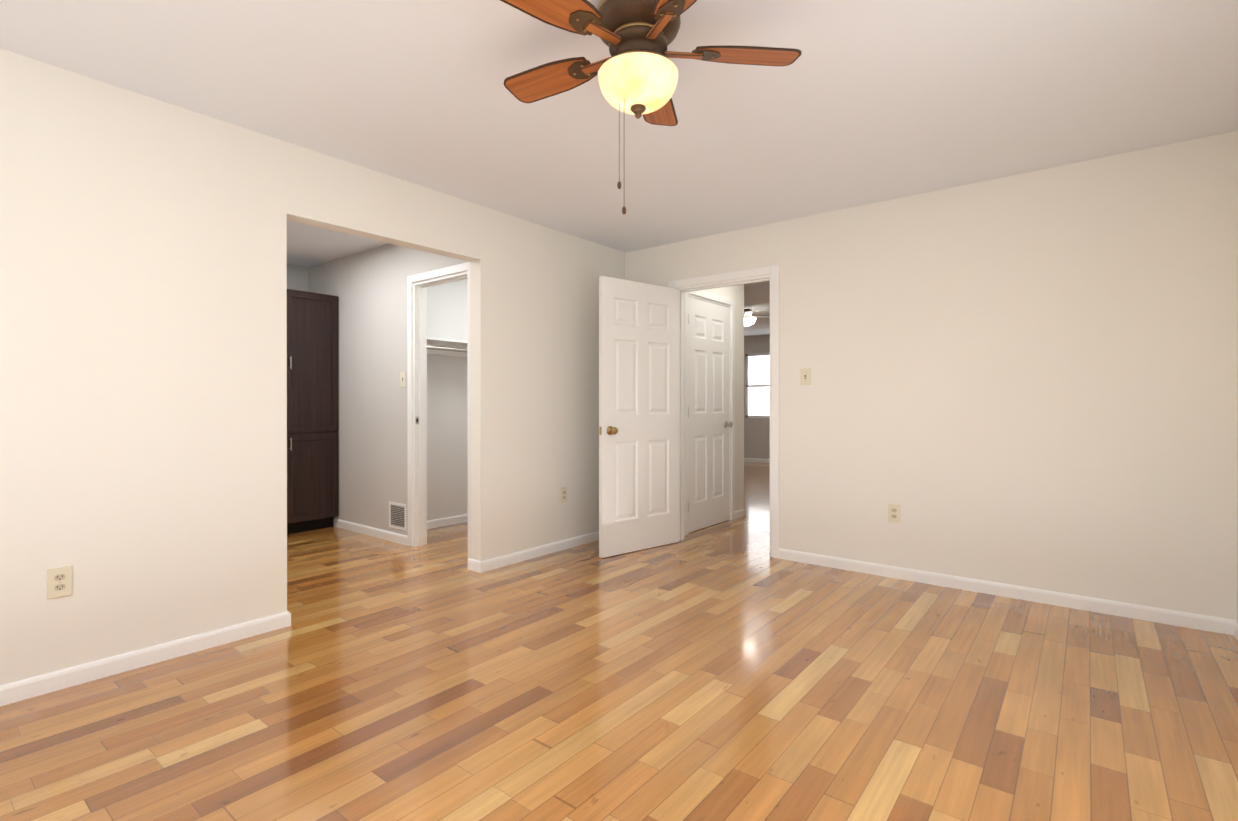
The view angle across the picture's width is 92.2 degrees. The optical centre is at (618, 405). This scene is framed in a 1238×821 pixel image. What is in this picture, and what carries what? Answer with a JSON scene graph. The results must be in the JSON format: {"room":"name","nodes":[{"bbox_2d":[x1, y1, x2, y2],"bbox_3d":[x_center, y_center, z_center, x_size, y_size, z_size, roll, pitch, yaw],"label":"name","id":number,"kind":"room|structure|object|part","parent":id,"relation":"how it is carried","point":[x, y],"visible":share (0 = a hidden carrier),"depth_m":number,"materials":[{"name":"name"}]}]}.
{"room":"empty bedroom","nodes":[
{"label":"empty bedroom","id":0,"kind":"room"},
{"bbox_2d":[287,264,306,291],"bbox_3d":[-3.805,-0.115,4.847,0.110,2.440,2.400,0,0,38],"label":"wall","id":1,"kind":"structure","parent":0,"point":[296,275],"depth_m":5.68,"materials":[{"name":"grey paint"}]},
{"bbox_2d":[0,48,624,684],"bbox_3d":[-1.595,-0.110,3.193,0.110,2.440,5.180,0,0,38],"label":"wall","id":2,"kind":"structure","parent":0,"point":[144,366],"depth_m":2.66,"materials":[{"name":"beige paint"}]},
{"bbox_2d":[47,565,71,598],"bbox_3d":[-2.196,0.692,2.337,0.009,0.118,0.072,0,0,38],"label":"electrical outlet","id":3,"kind":"object","parent":2,"relation":"attached to","point":[59,581],"visible":1,"depth_m":2.33,"materials":[{"name":"beige plastic"}]},
{"bbox_2d":[0,611,290,705],"bbox_3d":[-2.363,1.076,2.122,0.014,0.073,2.263,0,0,38],"label":"baseboard","id":4,"kind":"structure","parent":2,"relation":"attached to","point":[20,690],"depth_m":2.51,"materials":[{"name":"white paint"}]},
{"bbox_2d":[476,531,598,572],"bbox_3d":[-0.433,1.070,4.570,0.014,0.073,1.583,0,0,38],"label":"baseboard","id":5,"kind":"structure","parent":2,"relation":"attached to","point":[501,561],"depth_m":4.33,"materials":[{"name":"white paint"}]},
{"bbox_2d":[560,487,566,502],"bbox_3d":[-0.424,0.686,4.585,0.009,0.118,0.072,0,0,38],"label":"electrical outlet","id":6,"kind":"object","parent":2,"relation":"attached to","point":[563,494],"visible":1,"depth_m":4.58,"materials":[{"name":"beige plastic"}]},
{"bbox_2d":[307,243,467,535],"bbox_3d":[-1.976,-0.115,5.028,2.760,2.440,0.110,0,0,38],"label":"wall","id":7,"kind":"structure","parent":0,"point":[368,287],"depth_m":5.05,"materials":[{"name":"grey paint"}]},
{"bbox_2d":[333,518,407,545],"bbox_3d":[-2.327,1.068,5.230,1.683,0.073,0.013,0,0,38],"label":"baseboard","id":8,"kind":"structure","parent":7,"relation":"attached to","point":[370,531],"depth_m":5.04,"materials":[{"name":"white paint"}]},
{"bbox_2d":[389,501,405,530],"bbox_3d":[-1.791,0.890,4.812,0.250,0.210,0.007,0,0,38],"label":"air vent","id":9,"kind":"object","parent":7,"relation":"in","point":[397,515],"visible":1,"depth_m":4.81,"materials":[{"name":"white metal"}]},
{"bbox_2d":[400,372,405,386],"bbox_3d":[-1.729,-0.210,4.751,0.072,0.118,0.020,0,0,38],"label":"light switch","id":10,"kind":"object","parent":7,"relation":"attached to","point":[402,379],"visible":1,"depth_m":4.75,"materials":[{"name":"beige plastic"}]},
{"bbox_2d":[407,262,469,557],"bbox_3d":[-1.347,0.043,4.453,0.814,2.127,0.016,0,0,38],"label":"door frame","id":11,"kind":"structure","parent":7,"relation":"attached to","point":[462,267],"depth_m":4.67,"materials":[{"name":"white paint"}]},
{"bbox_2d":[427,287,430,520],"bbox_3d":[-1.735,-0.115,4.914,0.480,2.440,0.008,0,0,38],"label":"wall","id":12,"kind":"structure","parent":0,"point":[428,288],"depth_m":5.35,"materials":[{"name":"white paint"}]},
{"bbox_2d":[431,279,467,519],"bbox_3d":[-1.578,-0.117,5.606,0.110,2.440,1.290,0,0,38],"label":"wall","id":13,"kind":"structure","parent":0,"point":[447,475],"depth_m":5.52,"materials":[{"name":"white paint"}]},
{"bbox_2d":[427,337,466,356],"bbox_3d":[-1.397,-0.521,5.485,0.318,0.110,1.302,0,0,38],"label":"closet shelf","id":14,"kind":"object","parent":13,"relation":"attached to","point":[441,346],"visible":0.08,"depth_m":5.31,"materials":[{"name":"white paint"}]},
{"bbox_2d":[427,514,467,528],"bbox_3d":[-1.526,1.067,5.575,0.013,0.073,1.300,0,0,38],"label":"baseboard","id":15,"kind":"structure","parent":13,"relation":"attached to","point":[457,519],"depth_m":5.49,"materials":[{"name":"white paint"}]},
{"bbox_2d":[0,462,1237,820],"bbox_3d":[0.524,1.163,5.754,7.650,0.120,11.820,0,0,38],"label":"floor","id":16,"kind":"structure","parent":0,"point":[730,670],"depth_m":2.21,"materials":[{"name":"brown wood"}]},
{"bbox_2d":[287,289,338,533],"bbox_3d":[-2.904,0.054,5.384,0.628,2.100,0.469,0,0,38],"label":"linen cabinet","id":17,"kind":"object","parent":16,"relation":"on","point":[312,424],"visible":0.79,"depth_m":5.22,"materials":[{"name":"brown wood"}]},
{"bbox_2d":[0,0,1237,335],"bbox_3d":[0.524,-1.397,5.747,7.650,0.120,11.820,0,0,38],"label":"ceiling","id":18,"kind":"structure","parent":0,"point":[858,102],"depth_m":2.54,"materials":[{"name":"paint"}]},
{"bbox_2d":[500,0,801,213],"bbox_3d":[0.035,-0.968,1.942,1.025,0.717,1.032,0,0,38],"label":"ceiling fan","id":19,"kind":"object","parent":18,"relation":"hanging from","point":[638,74],"visible":1,"depth_m":1.88,"materials":[{"name":"brown wood"}]},
{"bbox_3d":[-0.205,-1.156,2.098,0.450,0.018,0.140,0,-11,31],"label":"fan blade","id":20,"kind":"part","parent":19,"relation":"part of","materials":[{"name":"brown wood"}]},
{"bbox_3d":[-0.170,-1.155,1.735,0.450,0.018,0.140,0,-11,-41],"label":"fan blade","id":21,"kind":"part","parent":19,"relation":"part of","materials":[{"name":"brown wood"}]},
{"bbox_3d":[0.129,-1.157,2.244,0.140,0.018,0.450,11,3,12],"label":"fan blade","id":22,"kind":"part","parent":19,"relation":"part of","materials":[{"name":"brown wood"}]},
{"bbox_3d":[0.186,-1.155,1.657,0.140,0.018,0.450,-12,5,-23],"label":"fan blade","id":23,"kind":"part","parent":19,"relation":"part of","materials":[{"name":"brown wood"}]},
{"bbox_3d":[0.371,-1.156,1.971,0.450,0.018,0.140,0,11,-5],"label":"fan blade","id":24,"kind":"part","parent":19,"relation":"part of","materials":[{"name":"brown wood"}]},
{"bbox_2d":[744,309,769,325],"bbox_3d":[1.784,-1.229,8.307,0.778,0.230,0.778,0,0,-37],"label":"ceiling fan","id":25,"kind":"object","parent":18,"relation":"hanging from","point":[748,320],"visible":0.62,"depth_m":8.21,"materials":[{"name":"brown metal"}]},
{"bbox_2d":[694,284,743,510],"bbox_3d":[0.826,-0.116,5.513,0.110,2.440,1.240,0,0,38],"label":"wall","id":26,"kind":"structure","parent":0,"point":[736,293],"depth_m":5.85,"materials":[{"name":"beige paint"}]},
{"bbox_2d":[688,297,732,532],"bbox_3d":[0.812,0.078,5.442,0.171,2.040,0.766,0,0,38],"label":"closet door","id":27,"kind":"structure","parent":26,"relation":"in","point":[709,424],"depth_m":5.41,"materials":[{"name":"white paint"}]},
{"bbox_2d":[744,335,769,458],"bbox_3d":[3.336,-0.131,10.989,5.140,2.440,0.110,0,0,38],"label":"wall","id":28,"kind":"structure","parent":0,"point":[757,438],"depth_m":11.45,"materials":[{"name":"grey paint"}]},
{"bbox_2d":[744,458,769,462],"bbox_3d":[3.232,1.052,10.997,5.010,0.073,0.013,0,0,38],"label":"baseboard","id":29,"kind":"structure","parent":28,"relation":"attached to","point":[745,459],"depth_m":11.46,"materials":[{"name":"white paint"}]},
{"bbox_2d":[745,353,769,417],"bbox_3d":[2.914,-0.387,11.309,1.080,1.250,0.070,0,0,38],"label":"window","id":30,"kind":"structure","parent":28,"relation":"in","point":[757,385],"depth_m":11.50,"materials":[{"name":"white glass"}]},
{"bbox_2d":[625,131,1237,619],"bbox_3d":[0.973,-0.114,4.537,5.440,2.440,0.110,0,0,38],"label":"wall","id":31,"kind":"structure","parent":0,"point":[1027,379],"depth_m":3.41,"materials":[{"name":"beige paint"}]},
{"bbox_2d":[599,276,678,557],"bbox_3d":[0.175,0.080,4.573,0.808,2.040,0.171,0,0,-40],"label":"bedroom door","id":32,"kind":"structure","parent":31,"relation":"in","point":[638,415],"depth_m":4.53,"materials":[{"name":"white paint"}]},
{"bbox_2d":[669,265,779,558],"bbox_3d":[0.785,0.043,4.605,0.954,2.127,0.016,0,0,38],"label":"door frame","id":33,"kind":"structure","parent":31,"relation":"attached to","point":[774,270],"depth_m":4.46,"materials":[{"name":"white paint"}]},
{"bbox_2d":[800,368,810,384],"bbox_3d":[1.309,-0.203,4.189,0.072,0.118,0.020,0,0,38],"label":"light switch","id":34,"kind":"object","parent":31,"relation":"attached to","point":[805,376],"visible":1,"depth_m":4.19,"materials":[{"name":"beige plastic"}]},
{"bbox_2d":[888,504,899,522],"bbox_3d":[1.772,0.692,3.833,0.072,0.118,0.009,0,0,38],"label":"electrical outlet","id":35,"kind":"object","parent":31,"relation":"attached to","point":[893,512],"visible":1,"depth_m":3.83,"materials":[{"name":"beige plastic"}]},
{"bbox_2d":[779,548,1227,634],"bbox_3d":[2.064,1.072,3.601,2.303,0.073,0.013,0,0,38],"label":"baseboard","id":36,"kind":"structure","parent":31,"relation":"attached to","point":[1152,614],"depth_m":3.39,"materials":[{"name":"white paint"}]},
{"bbox_2d":[1237,334,1237,620],"bbox_3d":[1.462,-0.104,0.853,0.110,2.440,5.290,0,0,38],"label":"wall","id":37,"kind":"structure","parent":0,"point":[1237,477],"depth_m":2.87,"materials":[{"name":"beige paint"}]},
{"bbox_2d":[1228,619,1237,641],"bbox_3d":[1.415,1.080,0.894,0.013,0.073,5.070,0,0,38],"label":"baseboard","id":38,"kind":"structure","parent":37,"relation":"attached to","point":[1232,624],"depth_m":2.88,"materials":[{"name":"white paint"}]}
]}

